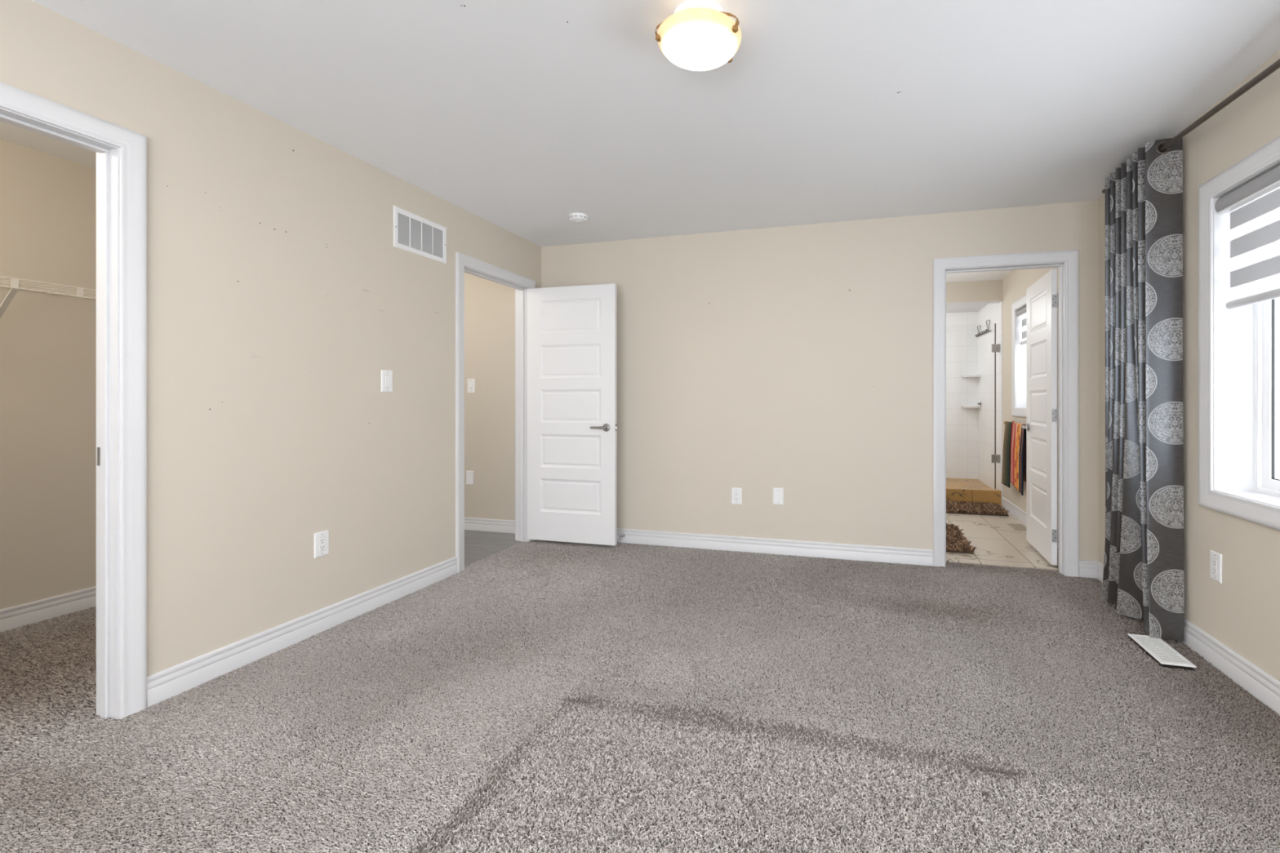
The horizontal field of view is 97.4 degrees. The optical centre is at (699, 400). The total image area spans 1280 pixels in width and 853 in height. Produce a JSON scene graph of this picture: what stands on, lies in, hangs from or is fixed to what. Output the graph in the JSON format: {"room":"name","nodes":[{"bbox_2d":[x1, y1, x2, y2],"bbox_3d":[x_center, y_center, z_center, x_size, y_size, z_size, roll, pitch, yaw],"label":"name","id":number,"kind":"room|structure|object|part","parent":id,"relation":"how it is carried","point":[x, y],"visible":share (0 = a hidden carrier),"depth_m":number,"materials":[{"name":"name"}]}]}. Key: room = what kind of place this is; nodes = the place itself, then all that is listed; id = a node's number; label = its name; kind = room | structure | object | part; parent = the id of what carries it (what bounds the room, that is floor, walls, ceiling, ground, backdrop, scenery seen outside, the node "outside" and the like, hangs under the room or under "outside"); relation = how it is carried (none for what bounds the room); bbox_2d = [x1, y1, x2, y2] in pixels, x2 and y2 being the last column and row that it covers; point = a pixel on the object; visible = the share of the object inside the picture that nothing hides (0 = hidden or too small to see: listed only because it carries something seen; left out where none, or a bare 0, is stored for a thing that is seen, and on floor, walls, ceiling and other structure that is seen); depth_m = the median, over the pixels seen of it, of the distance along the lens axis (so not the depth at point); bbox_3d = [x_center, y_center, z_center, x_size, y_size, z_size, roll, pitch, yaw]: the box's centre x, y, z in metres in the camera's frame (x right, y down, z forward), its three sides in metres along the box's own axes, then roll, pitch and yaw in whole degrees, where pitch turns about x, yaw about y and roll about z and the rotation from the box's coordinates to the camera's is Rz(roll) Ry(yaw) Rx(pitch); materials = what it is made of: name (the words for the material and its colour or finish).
{"room":"empty bedroom","nodes":[
{"label":"empty bedroom","id":0,"kind":"room"},
{"bbox_2d":[0,139,96,609],"bbox_3d":[-3.877,-0.069,1.539,0.100,2.452,4.350,0,0,16],"label":"wall","id":1,"kind":"structure","parent":0,"point":[48,202],"depth_m":2.94,"materials":[{"name":"beige paint"}]},
{"bbox_2d":[0,586,96,632],"bbox_3d":[-3.646,1.099,2.149,0.014,0.116,2.850,0,0,16],"label":"baseboard","id":2,"kind":"structure","parent":1,"relation":"attached to","point":[13,617],"depth_m":2.93,"materials":[{"name":"white paint"}]},
{"bbox_2d":[0,275,96,318],"bbox_3d":[-3.503,-0.407,2.111,0.309,0.338,2.815,0,0,16],"label":"wire shelf","id":3,"kind":"object","parent":1,"relation":"attached to","point":[14,286],"visible":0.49,"depth_m":2.72,"materials":[{"name":"white metal"}]},
{"bbox_3d":[-3.504,-0.565,2.112,0.005,0.005,2.815,0,0,16],"label":"rail","id":4,"kind":"part","parent":3,"relation":"part of","materials":[{"name":"white metal"}]},
{"bbox_3d":[-3.357,-0.524,2.070,0.006,0.006,2.815,0,0,16],"label":"rail","id":5,"kind":"part","parent":3,"relation":"part of","materials":[{"name":"white metal"}]},
{"bbox_3d":[-3.359,-0.569,2.071,0.006,0.006,2.815,0,0,16],"label":"rail","id":6,"kind":"part","parent":3,"relation":"part of","materials":[{"name":"white metal"}]},
{"bbox_3d":[-3.644,-0.568,2.151,0.006,0.006,2.815,0,0,16],"label":"rail","id":7,"kind":"part","parent":3,"relation":"part of","materials":[{"name":"white metal"}]},
{"bbox_2d":[0,0,541,676],"bbox_3d":[-2.210,-0.069,1.858,0.116,2.452,6.072,0,0,16],"label":"wall","id":8,"kind":"structure","parent":0,"point":[280,293],"depth_m":2.54,"materials":[{"name":"beige paint"}]},
{"bbox_2d":[0,81,146,719],"bbox_3d":[-2.270,0.084,1.648,0.154,2.146,0.974,0,0,16],"label":"door frame","id":9,"kind":"structure","parent":8,"relation":"attached to","point":[121,152],"depth_m":2.03,"materials":[{"name":"white paint"}]},
{"bbox_3d":[-2.197,0.206,2.050,0.022,0.067,0.002,0,0,16],"label":"strike plate","id":10,"kind":"part","parent":9,"relation":"part of","materials":[{"name":"metal"}]},
{"bbox_2d":[146,556,457,708],"bbox_3d":[-1.845,1.099,2.911,0.014,0.116,1.687,0,0,16],"label":"baseboard","id":11,"kind":"structure","parent":8,"relation":"attached to","point":[165,684],"depth_m":2.58,"materials":[{"name":"white paint"}]},
{"bbox_2d":[314,529,328,558],"bbox_3d":[-1.882,0.718,2.792,0.008,0.124,0.079,0,0,16],"label":"wall outlet","id":12,"kind":"object","parent":8,"relation":"attached to","point":[322,538],"visible":1,"depth_m":2.79,"materials":[{"name":"white plastic"}]},
{"bbox_2d":[319,536,325,551],"bbox_3d":[-1.879,0.718,2.791,0.003,0.067,0.033,0,0,16],"label":"receptacle","id":13,"kind":"object","parent":12,"relation":"attached to","point":[322,539],"depth_m":2.79,"materials":[{"name":"white plastic"}]},
{"bbox_2d":[381,369,392,391],"bbox_3d":[-1.771,-0.107,3.179,0.010,0.124,0.079,0,0,16],"label":"light switch","id":14,"kind":"object","parent":8,"relation":"attached to","point":[386,375],"visible":1,"depth_m":3.17,"materials":[{"name":"white plastic"}]},
{"bbox_2d":[393,204,446,263],"bbox_3d":[-1.700,-1.004,3.431,0.008,0.237,0.429,0,0,16],"label":"air vent","id":15,"kind":"object","parent":8,"relation":"in","point":[415,233],"visible":1,"depth_m":3.41,"materials":[{"name":"white plastic"}]},
{"bbox_2d":[455,251,535,573],"bbox_3d":[-1.550,0.085,4.191,0.154,2.144,0.935,0,0,16],"label":"door frame","id":16,"kind":"structure","parent":8,"relation":"attached to","point":[464,263],"depth_m":4.09,"materials":[{"name":"white paint"}]},
{"bbox_3d":[-1.615,0.085,4.209,0.019,2.144,0.935,0,0,16],"label":"casing","id":17,"kind":"part","parent":16,"relation":"part of","materials":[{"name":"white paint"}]},
{"bbox_2d":[527,283,617,545],"bbox_3d":[-1.014,0.112,4.437,0.784,2.022,0.134,0,0,16],"label":"door","id":18,"kind":"structure","parent":8,"relation":"in","point":[571,331],"depth_m":4.42,"materials":[{"name":"white paint"}]},
{"bbox_3d":[-0.767,0.213,4.325,0.150,0.063,0.050,0,0,16],"label":"handle","id":19,"kind":"part","parent":18,"relation":"part of","materials":[{"name":"silver metal"}]},
{"bbox_2d":[0,506,1279,852],"bbox_3d":[-0.567,1.176,3.320,5.900,0.062,9.780,0,0,16],"label":"floor","id":20,"kind":"structure","parent":0,"point":[537,695],"depth_m":1.98,"materials":[{"name":"grey carpet"}]},
{"bbox_2d":[946,523,976,553],"bbox_3d":[1.845,1.138,4.664,0.650,0.012,0.860,0,0,16],"label":"bath rug","id":21,"kind":"object","parent":20,"relation":"on","point":[956,542],"visible":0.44,"depth_m":4.37,"materials":[{"name":"brown fabric"}]},
{"bbox_2d":[946,487,1001,506],"bbox_3d":[2.192,1.062,6.389,2.238,0.166,0.110,0,0,16],"label":"curb","id":22,"kind":"object","parent":20,"relation":"on","point":[992,495],"visible":0.3,"depth_m":6.11,"materials":[{"name":"beige tile"}]},
{"bbox_2d":[946,500,1008,515],"bbox_3d":[2.646,1.138,5.897,0.980,0.012,0.530,0,0,16],"label":"bath rug","id":23,"kind":"object","parent":20,"relation":"on","point":[953,507],"visible":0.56,"depth_m":5.70,"materials":[{"name":"brown fabric"}]},
{"bbox_2d":[1007,523,1026,530],"bbox_3d":[2.868,1.141,5.029,0.130,0.008,0.260,0,0,16],"label":"floor vent","id":24,"kind":"object","parent":20,"relation":"in","point":[1015,526],"visible":0.9,"depth_m":5.03,"materials":[{"name":"beige metal"}]},
{"bbox_2d":[1127,633,1196,667],"bbox_3d":[2.100,1.137,2.554,0.126,0.008,0.314,0,0,16],"label":"floor vent","id":25,"kind":"object","parent":20,"relation":"in","point":[1157,648],"visible":1,"depth_m":2.53,"materials":[{"name":"white plastic"}]},
{"bbox_2d":[0,0,1279,282],"bbox_3d":[-0.361,-1.345,3.314,5.900,0.100,9.880,0,0,16],"label":"ceiling","id":26,"kind":"structure","parent":0,"point":[522,117],"depth_m":2.38,"materials":[{"name":"paint"}]},
{"bbox_2d":[568,213,588,223],"bbox_3d":[-0.849,-1.272,3.940,0.138,0.046,0.138,0,0,16],"label":"smoke detector","id":27,"kind":"object","parent":26,"relation":"attached to","point":[579,218],"visible":1,"depth_m":3.90,"materials":[{"name":"white plastic"}]},
{"bbox_2d":[654,0,741,71],"bbox_3d":[0.001,-1.226,1.893,0.288,0.139,0.286,0,0,16],"label":"ceiling light","id":28,"kind":"object","parent":26,"relation":"attached to","point":[699,35],"visible":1,"depth_m":1.82,"materials":[{"name":"white glass"}]},
{"bbox_2d":[464,200,1098,560],"bbox_3d":[-0.284,-0.069,4.505,6.000,2.452,0.130,0,0,16],"label":"wall","id":29,"kind":"structure","parent":0,"point":[797,359],"depth_m":4.19,"materials":[{"name":"beige paint"}]},
{"bbox_2d":[466,471,474,484],"bbox_3d":[-2.032,0.690,4.960,0.079,0.124,0.007,0,0,16],"label":"blank plate","id":30,"kind":"object","parent":29,"relation":"attached to","point":[469,474],"visible":1,"depth_m":4.96,"materials":[{"name":"white plastic"}]},
{"bbox_2d":[467,378,475,392],"bbox_3d":[-2.019,-0.127,4.955,0.079,0.124,0.009,0,0,16],"label":"light switch","id":31,"kind":"object","parent":29,"relation":"attached to","point":[471,382],"visible":1,"depth_m":4.95,"materials":[{"name":"white plastic"}]},
{"bbox_2d":[464,517,515,533],"bbox_3d":[-2.263,1.099,5.022,1.709,0.116,0.014,0,0,16],"label":"baseboard","id":32,"kind":"structure","parent":29,"relation":"attached to","point":[470,523],"depth_m":4.89,"materials":[{"name":"white paint"}]},
{"bbox_2d":[616,533,625,538],"bbox_3d":[-0.630,1.090,4.471,0.024,0.023,0.100,0,0,30],"label":"door stop","id":33,"kind":"object","parent":29,"relation":"attached to","point":[623,535],"visible":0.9,"depth_m":4.47,"materials":[{"name":"metal"}]},
{"bbox_2d":[731,487,742,504],"bbox_3d":[0.283,0.733,4.272,0.079,0.124,0.008,0,0,16],"label":"wall outlet","id":34,"kind":"object","parent":29,"relation":"attached to","point":[736,493],"visible":1,"depth_m":4.27,"materials":[{"name":"white plastic"}]},
{"bbox_2d":[734,491,738,500],"bbox_3d":[0.283,0.733,4.270,0.033,0.067,0.003,0,0,16],"label":"receptacle","id":35,"kind":"object","parent":34,"relation":"attached to","point":[736,493],"depth_m":4.27,"materials":[{"name":"white plastic"}]},
{"bbox_2d":[616,528,933,566],"bbox_3d":[0.143,1.099,4.309,3.077,0.116,0.014,0,0,16],"label":"baseboard","id":36,"kind":"structure","parent":29,"relation":"attached to","point":[849,552],"depth_m":4.17,"materials":[{"name":"white paint"}]},
{"bbox_2d":[773,488,783,504],"bbox_3d":[0.590,0.720,4.186,0.079,0.124,0.007,0,0,16],"label":"blank plate","id":37,"kind":"object","parent":29,"relation":"attached to","point":[778,493],"visible":1,"depth_m":4.18,"materials":[{"name":"white plastic"}]},
{"bbox_2d":[933,248,1079,577],"bbox_3d":[2.066,0.087,3.832,0.883,2.140,0.154,0,0,16],"label":"door frame","id":38,"kind":"structure","parent":29,"relation":"attached to","point":[1067,261],"depth_m":3.72,"materials":[{"name":"white paint"}]},
{"bbox_2d":[1022,269,1058,565],"bbox_3d":[2.530,0.117,4.152,0.134,2.015,0.730,0,0,18],"label":"door","id":39,"kind":"structure","parent":29,"relation":"in","point":[1042,296],"depth_m":4.05,"materials":[{"name":"white paint"}]},
{"bbox_3d":[2.566,0.215,4.394,0.050,0.063,0.150,0,0,18],"label":"handle","id":40,"kind":"part","parent":39,"relation":"part of","materials":[{"name":"silver metal"}]},
{"bbox_2d":[1079,560,1097,578],"bbox_3d":[2.529,1.099,3.634,0.114,0.116,0.014,0,0,16],"label":"baseboard","id":41,"kind":"structure","parent":29,"relation":"attached to","point":[1087,568],"depth_m":3.63,"materials":[{"name":"white paint"}]},
{"bbox_2d":[946,311,977,479],"bbox_3d":[2.534,-0.005,7.576,2.250,2.300,0.100,0,0,16],"label":"wall","id":42,"kind":"structure","parent":0,"point":[962,341],"depth_m":7.28,"materials":[{"name":"white tile"}]},
{"bbox_2d":[960,374,981,377],"bbox_3d":[3.470,-0.307,7.157,0.198,0.030,0.198,0,0,16],"label":"corner shelf","id":43,"kind":"object","parent":42,"relation":"attached to","point":[963,375],"visible":1,"depth_m":7.10,"materials":[{"name":"white ceramic"}]},
{"bbox_3d":[3.475,-0.301,7.159,0.190,0.018,0.190,0,0,16],"label":"shelf plate","id":44,"kind":"part","parent":43,"relation":"part of","materials":[{"name":"white ceramic"}]},
{"bbox_2d":[960,405,981,408],"bbox_3d":[3.470,0.088,7.157,0.198,0.030,0.198,0,0,16],"label":"corner shelf","id":45,"kind":"object","parent":42,"relation":"attached to","point":[962,406],"visible":1,"depth_m":7.10,"materials":[{"name":"white ceramic"}]},
{"bbox_2d":[946,478,991,488],"bbox_3d":[2.361,1.083,6.986,2.238,0.125,1.130,0,0,16],"label":"floor","id":46,"kind":"structure","parent":0,"point":[950,482],"depth_m":6.83,"materials":[{"name":"beige tile"}]},
{"bbox_2d":[946,300,1001,312],"bbox_3d":[2.346,-1.109,6.934,2.238,0.092,1.239,0,0,16],"label":"ceiling","id":47,"kind":"structure","parent":0,"point":[957,307],"depth_m":6.83,"materials":[{"name":"white paint"}]},
{"bbox_2d":[946,280,1002,302],"bbox_3d":[2.198,-1.184,6.388,2.250,0.222,0.110,0,0,16],"label":"wall bath header","id":48,"kind":"structure","parent":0,"point":[992,290],"depth_m":6.11,"materials":[{"name":"beige paint"}]},
{"bbox_2d":[977,49,1279,681],"bbox_3d":[2.375,-0.069,2.539,0.212,2.452,9.880,0,0,16],"label":"wall","id":49,"kind":"structure","parent":0,"point":[1242,612],"depth_m":2.57,"materials":[{"name":"beige paint"}]},
{"bbox_2d":[975,320,991,337],"bbox_3d":[3.453,-0.872,6.838,0.048,0.154,0.760,0,0,16],"label":"hook rack","id":50,"kind":"object","parent":49,"relation":"attached to","point":[988,331],"visible":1,"depth_m":6.68,"materials":[{"name":"silver metal"}]},
{"bbox_2d":[991,323,999,488],"bbox_3d":[2.833,0.067,6.213,0.906,1.804,0.022,0,0,16],"label":"shower door","id":51,"kind":"structure","parent":49,"relation":"attached to","point":[995,348],"depth_m":6.10,"materials":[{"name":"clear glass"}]},
{"bbox_2d":[1011,294,1026,417],"bbox_3d":[3.098,-0.405,5.107,0.217,1.130,0.985,0,0,16],"label":"window","id":52,"kind":"structure","parent":49,"relation":"in","point":[1018,351],"depth_m":5.51,"materials":[{"name":"white paint"}]},
{"bbox_2d":[1016,306,1026,345],"bbox_3d":[3.053,-0.711,5.120,0.084,0.344,0.807,0,0,16],"label":"roller blind","id":53,"kind":"object","parent":52,"relation":"attached to","point":[1021,313],"visible":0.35,"depth_m":5.40,"materials":[{"name":"grey fabric"}]},
{"bbox_3d":[3.056,-0.557,5.119,0.026,0.035,0.779,0,0,16],"label":"rail","id":54,"kind":"part","parent":53,"relation":"part of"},
{"bbox_2d":[1001,497,1058,548],"bbox_3d":[2.935,1.099,4.884,0.014,0.116,2.382,0,0,16],"label":"baseboard","id":55,"kind":"structure","parent":49,"relation":"attached to","point":[1018,513],"depth_m":5.52,"materials":[{"name":"white paint"}]},
{"bbox_2d":[1097,560,1279,715],"bbox_3d":[1.769,1.099,0.768,0.014,0.116,5.942,0,0,16],"label":"baseboard","id":56,"kind":"structure","parent":49,"relation":"attached to","point":[1260,684],"depth_m":2.31,"materials":[{"name":"white paint"}]},
{"bbox_2d":[1102,58,1279,193],"bbox_3d":[1.949,-1.141,1.597,0.120,0.232,3.546,0,0,16],"label":"curtain rod","id":57,"kind":"object","parent":49,"relation":"attached to","point":[1275,65],"visible":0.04,"depth_m":2.22,"materials":[{"name":"brown metal"}]},
{"bbox_2d":[1101,137,1184,641],"bbox_3d":[2.292,-0.064,2.953,0.160,2.394,0.635,0,0,16],"label":"curtain","id":58,"kind":"object","parent":57,"relation":"hanging from","point":[1144,574],"visible":0.98,"depth_m":2.70,"materials":[{"name":"fabric"}]},
{"bbox_2d":[1209,550,1222,583],"bbox_3d":[2.244,0.724,2.436,0.008,0.124,0.079,0,0,16],"label":"wall outlet","id":59,"kind":"object","parent":49,"relation":"attached to","point":[1215,558],"visible":1,"depth_m":2.42,"materials":[{"name":"white plastic"}]},
{"bbox_2d":[1212,557,1217,575],"bbox_3d":[2.242,0.724,2.437,0.003,0.067,0.033,0,0,16],"label":"receptacle","id":60,"kind":"object","parent":59,"relation":"attached to","point":[1214,559],"depth_m":2.44,"materials":[{"name":"white plastic"}]},
{"bbox_2d":[1198,136,1279,530],"bbox_3d":[2.070,-0.245,1.478,0.217,1.446,2.142,0,0,16],"label":"window","id":61,"kind":"structure","parent":49,"relation":"in","point":[1238,411],"depth_m":2.43,"materials":[{"name":"white paint"}]},
{"bbox_2d":[1214,164,1279,309],"bbox_3d":[2.026,-0.636,1.491,0.084,0.490,1.964,0,0,16],"label":"roller blind","id":62,"kind":"object","parent":61,"relation":"attached to","point":[1253,207],"visible":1,"depth_m":2.26,"materials":[{"name":"grey fabric"}]},
{"bbox_3d":[2.029,-0.409,1.490,0.026,0.035,1.936,0,0,16],"label":"rail","id":63,"kind":"part","parent":62,"relation":"part of","materials":[{"name":"white plastic"}]},
{"bbox_3d":[2.148,-0.245,1.456,0.056,1.318,2.008,0,0,16],"label":"frame","id":64,"kind":"part","parent":61,"relation":"part of","materials":[{"name":"white plastic"}]},
{"bbox_3d":[2.286,-0.245,1.929,0.032,1.238,0.942,0,0,16],"label":"sash","id":65,"kind":"part","parent":61,"relation":"part of","materials":[{"name":"white plastic"}]},
{"bbox_3d":[3.002,0.230,5.256,0.086,0.051,0.802,0,0,16],"label":"towel bar","id":66,"kind":"object","parent":49,"relation":"attached to","visible":0},
{"bbox_2d":[1001,421,1013,488],"bbox_3d":[3.044,0.530,5.526,0.054,0.631,0.342,0,0,16],"label":"bath towel","id":67,"kind":"object","parent":66,"relation":"hanging from","point":[1006,474],"visible":0.77,"depth_m":5.47,"materials":[{"name":"green fabric"}]},
{"bbox_2d":[1010,422,1026,495],"bbox_3d":[2.936,0.529,5.148,0.056,0.631,0.418,0,0,16],"label":"bath towel","id":68,"kind":"object","parent":66,"relation":"hanging from","point":[1018,442],"visible":0.92,"depth_m":5.09,"materials":[{"name":"orange fabric"}]}
]}

